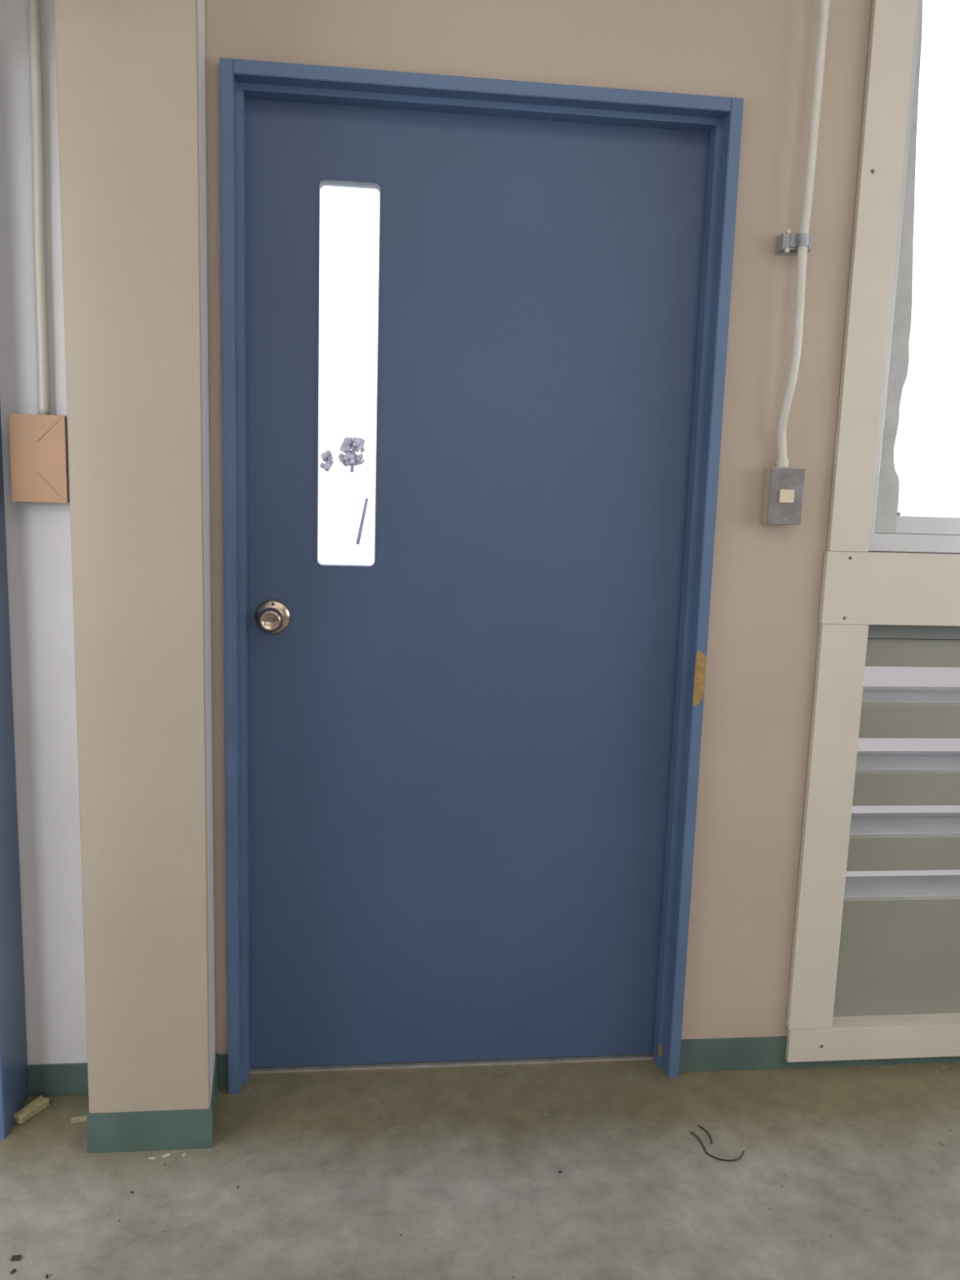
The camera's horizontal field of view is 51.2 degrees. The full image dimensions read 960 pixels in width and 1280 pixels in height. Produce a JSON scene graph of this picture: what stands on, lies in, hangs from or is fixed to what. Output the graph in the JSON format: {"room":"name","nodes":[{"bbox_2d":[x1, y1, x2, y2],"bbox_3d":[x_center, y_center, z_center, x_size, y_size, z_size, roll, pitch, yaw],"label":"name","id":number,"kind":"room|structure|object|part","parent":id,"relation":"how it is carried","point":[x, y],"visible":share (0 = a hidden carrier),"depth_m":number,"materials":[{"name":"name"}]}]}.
{"room":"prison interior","nodes":[
{"label":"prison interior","id":0,"kind":"room"},
{"bbox_2d":[0,0,872,1094],"bbox_3d":[1.186,-0.459,2.299,4.950,3.000,0.150,1,9,-7],"label":"wall","id":1,"kind":"structure","parent":0,"point":[764,624],"depth_m":2.10,"materials":[{"name":"beige paint"}]},
{"bbox_2d":[27,0,48,414],"bbox_3d":[-0.832,-1.199,1.857,0.029,1.529,0.020,1,9,-7],"label":"conduit","id":2,"kind":"object","parent":1,"relation":"attached to","point":[33,12],"visible":1,"depth_m":1.91,"materials":[{"name":"beige metal"}]},
{"bbox_2d":[8,413,70,502],"bbox_3d":[-0.867,-0.359,1.984,0.108,0.170,0.049,1,9,-7],"label":"wall box","id":3,"kind":"object","parent":1,"relation":"attached to","point":[39,450],"visible":0.88,"depth_m":1.96,"materials":[{"name":"brown cardboard"}]},
{"bbox_2d":[28,1062,88,1096],"bbox_3d":[-0.905,0.970,2.212,0.176,0.073,0.005,1,9,-7],"label":"baseboard","id":4,"kind":"structure","parent":1,"relation":"attached to","point":[48,1079],"depth_m":2.21,"materials":[{"name":"teal plastic"}]},
{"bbox_2d":[53,0,217,1153],"bbox_3d":[-0.637,-0.457,1.913,0.247,3.000,0.208,1,9,-7],"label":"pillar","id":5,"kind":"structure","parent":1,"relation":"attached to","point":[131,74],"depth_m":1.86,"materials":[{"name":"beige paint"}]},
{"bbox_2d":[217,1053,227,1088],"bbox_3d":[-0.577,0.970,2.249,0.024,0.083,0.005,1,9,-7],"label":"baseboard","id":6,"kind":"structure","parent":1,"relation":"attached to","point":[222,1058],"depth_m":2.25,"materials":[{"name":"teal plastic"}]},
{"bbox_2d":[219,57,743,1094],"bbox_3d":[-0.024,-0.053,2.215,1.037,2.152,0.176,1,9,-7],"label":"door","id":7,"kind":"structure","parent":1,"relation":"in","point":[462,762],"depth_m":2.19,"materials":[{"name":"blue paint"}]},
{"bbox_3d":[-0.444,-0.045,2.130,0.052,0.052,0.064,1,9,-7],"label":"knob","id":8,"kind":"part","parent":7,"relation":"part of","materials":[{"name":"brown metal"}]},
{"bbox_2d":[760,466,804,524],"bbox_3d":[0.654,-0.311,2.163,0.076,0.122,0.048,1,9,-7],"label":"light switch","id":9,"kind":"object","parent":1,"relation":"attached to","point":[783,488],"visible":1,"depth_m":2.15,"materials":[{"name":"grey paint"}]},
{"bbox_2d":[775,229,813,256],"bbox_3d":[0.655,-0.823,2.074,0.062,0.045,0.062,1,9,-7],"label":"clamp","id":10,"kind":"object","parent":1,"relation":"attached to","point":[787,243],"visible":0.88,"depth_m":2.06,"materials":[{"name":"metal"}]},
{"bbox_2d":[776,0,830,466],"bbox_3d":[0.674,-1.151,2.021,0.035,1.580,0.051,1,9,-7],"label":"conduit","id":11,"kind":"object","parent":1,"relation":"attached to","point":[824,6],"visible":0.99,"depth_m":2.04,"materials":[{"name":"white metal"}]},
{"bbox_2d":[679,1035,959,1072],"bbox_3d":[1.963,1.005,2.539,3.012,0.082,0.005,1,9,-7],"label":"baseboard","id":12,"kind":"structure","parent":1,"relation":"attached to","point":[704,1055],"depth_m":2.38,"materials":[{"name":"teal plastic"}]},
{"bbox_2d":[785,0,959,1062],"bbox_3d":[1.444,-0.343,2.306,1.372,2.736,0.110,1,9,-7],"label":"window","id":13,"kind":"structure","parent":1,"relation":"in","point":[882,566],"depth_m":2.22,"materials":[{"name":"beige paint"}]},
{"bbox_2d":[832,624,959,1025],"bbox_3d":[1.441,0.441,2.470,1.217,0.975,0.153,1,9,-7],"label":"vent","id":14,"kind":"object","parent":13,"relation":"attached to","point":[899,955],"visible":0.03,"depth_m":2.42,"materials":[{"name":"grey metal"}]},
{"bbox_3d":[1.429,0.764,2.537,1.217,0.312,0.115,1,9,-7],"label":"panel","id":15,"kind":"part","parent":14,"relation":"part of","materials":[{"name":"grey paint"}]},
{"bbox_3d":[1.468,-0.216,2.335,1.213,0.040,0.098,1,9,-7],"label":"frame rail","id":16,"kind":"part","parent":13,"relation":"part of","materials":[{"name":"metal"}]},
{"bbox_3d":[1.471,-0.254,2.319,1.213,0.038,0.038,1,9,-7],"label":"sash rail","id":17,"kind":"part","parent":13,"relation":"part of","materials":[{"name":"metal"}]},
{"bbox_2d":[0,1059,959,1279],"bbox_3d":[0.306,1.624,-1.035,7.400,0.150,7.150,1,9,-7],"label":"floor","id":18,"kind":"structure","parent":0,"point":[842,1172],"depth_m":1.98,"materials":[{"name":"concrete"}]},
{"bbox_2d":[10,1268,16,1274],"bbox_3d":[-0.802,1.085,1.720,0.006,0.004,0.009,7,10,31],"label":"crumb","id":19,"kind":"object","parent":18,"relation":"on","point":[14,1270],"visible":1,"depth_m":1.72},
{"bbox_2d":[10,1253,21,1261],"bbox_3d":[-0.810,1.079,1.748,0.016,0.007,0.010,1,9,-7],"label":"crumb","id":20,"kind":"object","parent":18,"relation":"on","point":[17,1257],"visible":1,"depth_m":1.75,"materials":[{"name":"grey"}]},
{"bbox_2d":[13,1095,50,1124],"bbox_3d":[-0.961,1.005,2.144,0.027,0.021,0.080,6,10,25],"label":"scrap","id":21,"kind":"object","parent":18,"relation":"on","point":[36,1106],"visible":1,"depth_m":2.13,"materials":[{"name":"beige wood"}]},
{"bbox_2d":[71,1115,86,1123],"bbox_3d":[-0.843,1.019,2.130,0.052,0.006,0.013,0,9,-14],"label":"scrap","id":22,"kind":"object","parent":18,"relation":"on","point":[77,1119],"visible":0.64,"depth_m":2.12,"materials":[{"name":"beige wood"}]},
{"bbox_2d":[162,1152,170,1158],"bbox_3d":[-0.635,1.044,2.026,0.008,0.002,0.015,10,12,43],"label":"flake","id":23,"kind":"object","parent":18,"relation":"on","point":[167,1154],"visible":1,"depth_m":2.02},
{"bbox_2d":[697,1124,712,1144],"bbox_3d":[0.486,1.059,2.146,0.011,0.004,0.063,-1,9,-15],"label":"scrap","id":24,"kind":"object","parent":18,"relation":"on","point":[700,1126],"visible":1,"depth_m":2.15,"materials":[{"name":"black rubber"}]},
{"bbox_2d":[690,1131,744,1161],"bbox_3d":[0.488,1.065,2.098,0.119,0.008,0.052,8,11,33],"label":"scrap","id":25,"kind":"object","parent":18,"relation":"on","point":[695,1135],"visible":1,"depth_m":2.08,"materials":[{"name":"black rubber"}]},
{"bbox_3d":[-0.649,0.066,-1.465,0.164,3.000,7.000,1,9,-7],"label":"wall","id":26,"kind":"structure","parent":0,"visible":0},
{"bbox_2d":[0,406,28,1139],"bbox_3d":[-0.991,0.033,1.461,0.188,2.150,1.166,1,9,-7],"label":"door","id":27,"kind":"structure","parent":26,"relation":"in","point":[14,1078],"depth_m":2.06,"materials":[{"name":"blue paint"}]},
{"label":"outside","id":28,"kind":"structure","parent":0,"visible":0},
{"bbox_2d":[317,506,375,564],"bbox_3d":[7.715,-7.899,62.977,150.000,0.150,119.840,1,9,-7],"label":"ground","id":29,"kind":"structure","parent":28,"point":[338,527],"depth_m":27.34,"materials":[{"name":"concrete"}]},
{"bbox_2d":[355,497,368,544],"bbox_3d":[-2.864,-2.882,24.305,0.288,1.125,0.090,1,9,-7],"label":"post","id":30,"kind":"object","parent":29,"relation":"on","point":[357,542],"visible":0.98,"depth_m":24.28,"materials":[{"name":"paint"}]},
{"bbox_2d":[318,471,959,517],"bbox_3d":[4.732,-13.296,89.720,130.000,2.150,63.000,1,9,-7],"label":"bank","id":31,"kind":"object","parent":29,"relation":"on","point":[336,489],"depth_m":61.82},
{"bbox_2d":[319,449,333,471],"bbox_3d":[-9.960,-11.595,65.024,0.912,1.515,1.033,1,9,-7],"label":"shrub","id":32,"kind":"object","parent":31,"relation":"on","point":[326,456],"visible":0.98,"depth_m":64.82,"materials":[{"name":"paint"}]},
{"bbox_2d":[337,436,364,471],"bbox_3d":[-8.365,-12.018,65.073,1.599,2.425,1.771,-6,12,-42],"label":"tree","id":33,"kind":"object","parent":31,"relation":"on","point":[351,459],"visible":0.98,"depth_m":64.66,"materials":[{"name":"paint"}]}
]}

